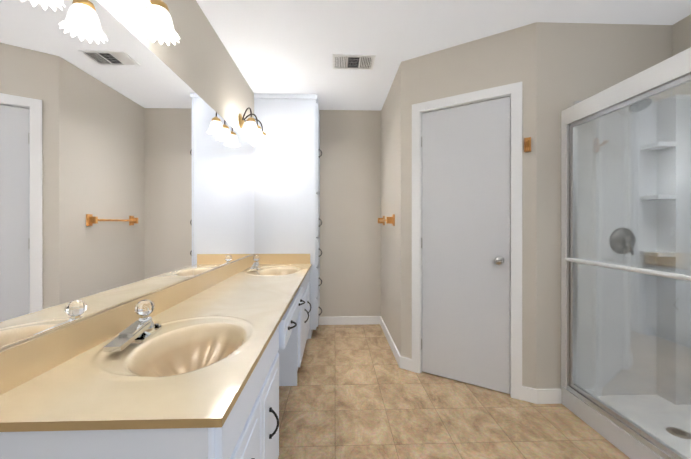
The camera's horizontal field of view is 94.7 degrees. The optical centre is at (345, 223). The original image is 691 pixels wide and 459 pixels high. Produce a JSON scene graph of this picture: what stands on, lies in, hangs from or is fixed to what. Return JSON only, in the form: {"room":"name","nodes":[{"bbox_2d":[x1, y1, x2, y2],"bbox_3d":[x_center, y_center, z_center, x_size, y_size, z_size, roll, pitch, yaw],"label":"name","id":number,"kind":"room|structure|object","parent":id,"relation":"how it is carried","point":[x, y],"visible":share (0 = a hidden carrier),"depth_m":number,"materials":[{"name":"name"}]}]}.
{"room":"bathroom","nodes":[
{"label":"bathroom","id":0,"kind":"room"},
{"bbox_2d":[2,0,253,348],"bbox_3d":[-0.896,-0.069,1.276,0.100,2.440,4.840,0,0,-2],"label":"wall","id":1,"kind":"structure","parent":0,"point":[197,59],"depth_m":1.90,"materials":[{"name":"beige paint"}]},
{"bbox_2d":[0,0,253,348],"bbox_3d":[-0.863,-0.226,1.895,0.004,1.048,2.517,0,0,-2],"label":"wall mirror","id":2,"kind":"object","parent":1,"relation":"attached to","point":[126,164],"visible":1,"depth_m":1.07,"materials":[{"name":"silver mirror"}]},
{"bbox_2d":[108,0,179,44],"bbox_3d":[-0.729,-0.822,1.000,0.213,0.226,0.534,0,0,-2],"label":"sconce","id":3,"kind":"object","parent":1,"relation":"attached to","point":[156,23],"visible":1,"depth_m":1.17,"materials":[{"name":"white glass"}]},
{"bbox_2d":[238,107,269,146],"bbox_3d":[-0.786,-0.824,2.709,0.213,0.226,0.534,0,0,-2],"label":"sconce","id":4,"kind":"object","parent":1,"relation":"attached to","point":[254,131],"visible":1,"depth_m":2.67,"materials":[{"name":"white glass"}]},
{"bbox_2d":[318,110,380,324],"bbox_3d":[-0.209,-0.072,3.670,1.431,2.440,0.100,0,0,-2],"label":"wall","id":5,"kind":"structure","parent":0,"point":[350,210],"depth_m":3.63,"materials":[{"name":"beige paint"}]},
{"bbox_2d":[319,316,379,324],"bbox_3d":[0.052,1.103,3.623,0.711,0.090,0.013,0,0,-2],"label":"baseboard","id":6,"kind":"structure","parent":5,"relation":"attached to","point":[353,320],"depth_m":3.62,"materials":[{"name":"white wood"}]},
{"bbox_2d":[381,63,400,354],"bbox_3d":[0.475,-0.071,3.092,0.100,2.440,1.100,0,0,-2],"label":"wall","id":7,"kind":"structure","parent":0,"point":[390,207],"depth_m":2.97,"materials":[{"name":"beige paint"}]},
{"bbox_2d":[378,214,394,225],"bbox_3d":[0.389,-0.031,3.114,0.068,0.100,0.626,0,0,-2],"label":"towel rail","id":8,"kind":"object","parent":7,"relation":"attached to","point":[389,220],"visible":1,"depth_m":2.82,"materials":[{"name":"brown wood"}]},
{"bbox_2d":[380,316,400,367],"bbox_3d":[0.419,1.104,3.083,0.013,0.090,1.091,0,0,-2],"label":"baseboard","id":9,"kind":"structure","parent":7,"relation":"attached to","point":[395,351],"depth_m":2.94,"materials":[{"name":"white wood"}]},
{"bbox_2d":[196,0,690,110],"bbox_3d":[0.651,-1.339,1.325,3.195,0.100,4.840,0,0,-2],"label":"ceiling","id":10,"kind":"structure","parent":0,"point":[282,46],"depth_m":2.10,"materials":[{"name":"white paint"}]},
{"bbox_2d":[333,54,375,69],"bbox_3d":[0.062,-1.286,2.539,0.330,0.009,0.220,0,0,-2],"label":"ceiling vent","id":11,"kind":"object","parent":10,"relation":"in","point":[352,62],"visible":1,"depth_m":2.53,"materials":[{"name":"white metal"}]},
{"bbox_2d":[278,324,629,458],"bbox_3d":[0.651,1.201,1.328,3.195,0.100,4.840,0,0,-2],"label":"floor","id":12,"kind":"structure","parent":0,"point":[356,392],"depth_m":1.90,"materials":[{"name":"tile"}]},
{"bbox_2d":[0,254,311,458],"bbox_3d":[-0.560,0.710,1.907,0.610,0.880,2.518,0,0,-2],"label":"bathroom vanity","id":13,"kind":"object","parent":12,"relation":"on","point":[205,365],"visible":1,"depth_m":0.91,"materials":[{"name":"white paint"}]},
{"bbox_2d":[103,299,161,351],"bbox_3d":[-0.709,0.336,1.084,0.079,0.130,0.299,0,0,-2],"label":"faucet","id":14,"kind":"object","parent":13,"relation":"on","point":[143,333],"depth_m":1.08,"materials":[{"name":"silver metal"}]},
{"bbox_2d":[250,255,260,270],"bbox_3d":[-0.763,0.334,2.699,0.079,0.130,0.299,0,0,-2],"label":"faucet","id":15,"kind":"object","parent":13,"relation":"on","point":[256,266],"depth_m":2.72,"materials":[{"name":"silver metal"}]},
{"bbox_2d":[254,93,321,338],"bbox_3d":[-0.578,-0.070,3.381,0.672,2.436,0.448,0,0,-2],"label":"linen cabinet","id":16,"kind":"object","parent":12,"relation":"on","point":[287,219],"visible":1,"depth_m":3.17,"materials":[{"name":"white paint"}]},
{"bbox_2d":[560,47,690,458],"bbox_3d":[1.763,0.159,1.301,0.768,1.983,1.513,0,0,-2],"label":"shower stall","id":17,"kind":"object","parent":12,"relation":"on","point":[625,387],"visible":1,"depth_m":1.92,"materials":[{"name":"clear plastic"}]},
{"bbox_2d":[401,22,536,388],"bbox_3d":[0.861,-0.070,2.333,0.927,2.440,0.100,0,0,33],"label":"wall","id":18,"kind":"structure","parent":0,"point":[503,58],"depth_m":2.20,"materials":[{"name":"beige paint"}]},
{"bbox_2d":[421,97,510,393],"bbox_3d":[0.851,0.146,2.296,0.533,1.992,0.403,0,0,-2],"label":"closet door","id":19,"kind":"structure","parent":18,"relation":"in","point":[466,217],"depth_m":2.28,"materials":[{"name":"light gray paint"}]},
{"bbox_2d":[412,82,521,399],"bbox_3d":[0.863,0.113,2.321,0.753,2.074,0.117,0,0,33],"label":"door frame","id":20,"kind":"structure","parent":18,"relation":"attached to","point":[513,91],"depth_m":2.12,"materials":[{"name":"white wood"}]},
{"bbox_2d":[400,356,536,403],"bbox_3d":[0.832,1.105,2.285,0.931,0.090,0.013,0,0,33],"label":"baseboard","id":21,"kind":"structure","parent":18,"relation":"attached to","point":[529,394],"depth_m":2.07,"materials":[{"name":"white wood"}]},
{"bbox_2d":[524,137,530,151],"bbox_3d":[1.168,-0.510,2.040,0.060,0.090,0.071,0,0,-2],"label":"robe hook","id":22,"kind":"object","parent":18,"relation":"attached to","point":[527,144],"visible":1,"depth_m":2.04,"materials":[{"name":"brown wood"}]},
{"bbox_2d":[536,22,671,388],"bbox_3d":[1.722,-0.070,2.107,1.001,2.440,0.100,0,0,-2],"label":"wall","id":23,"kind":"structure","parent":0,"point":[579,61],"depth_m":2.04,"materials":[{"name":"beige paint"}]},
{"bbox_2d":[537,388,560,403],"bbox_3d":[1.304,1.105,2.038,0.160,0.090,0.013,0,0,-2],"label":"baseboard","id":24,"kind":"structure","parent":23,"relation":"attached to","point":[548,396],"depth_m":2.03,"materials":[{"name":"white wood"}]},
{"bbox_2d":[672,14,690,94],"bbox_3d":[2.226,-0.068,0.516,0.100,2.440,3.114,0,0,-2],"label":"wall","id":25,"kind":"structure","parent":0,"point":[681,35],"depth_m":2.01,"materials":[{"name":"beige paint"}]}
]}

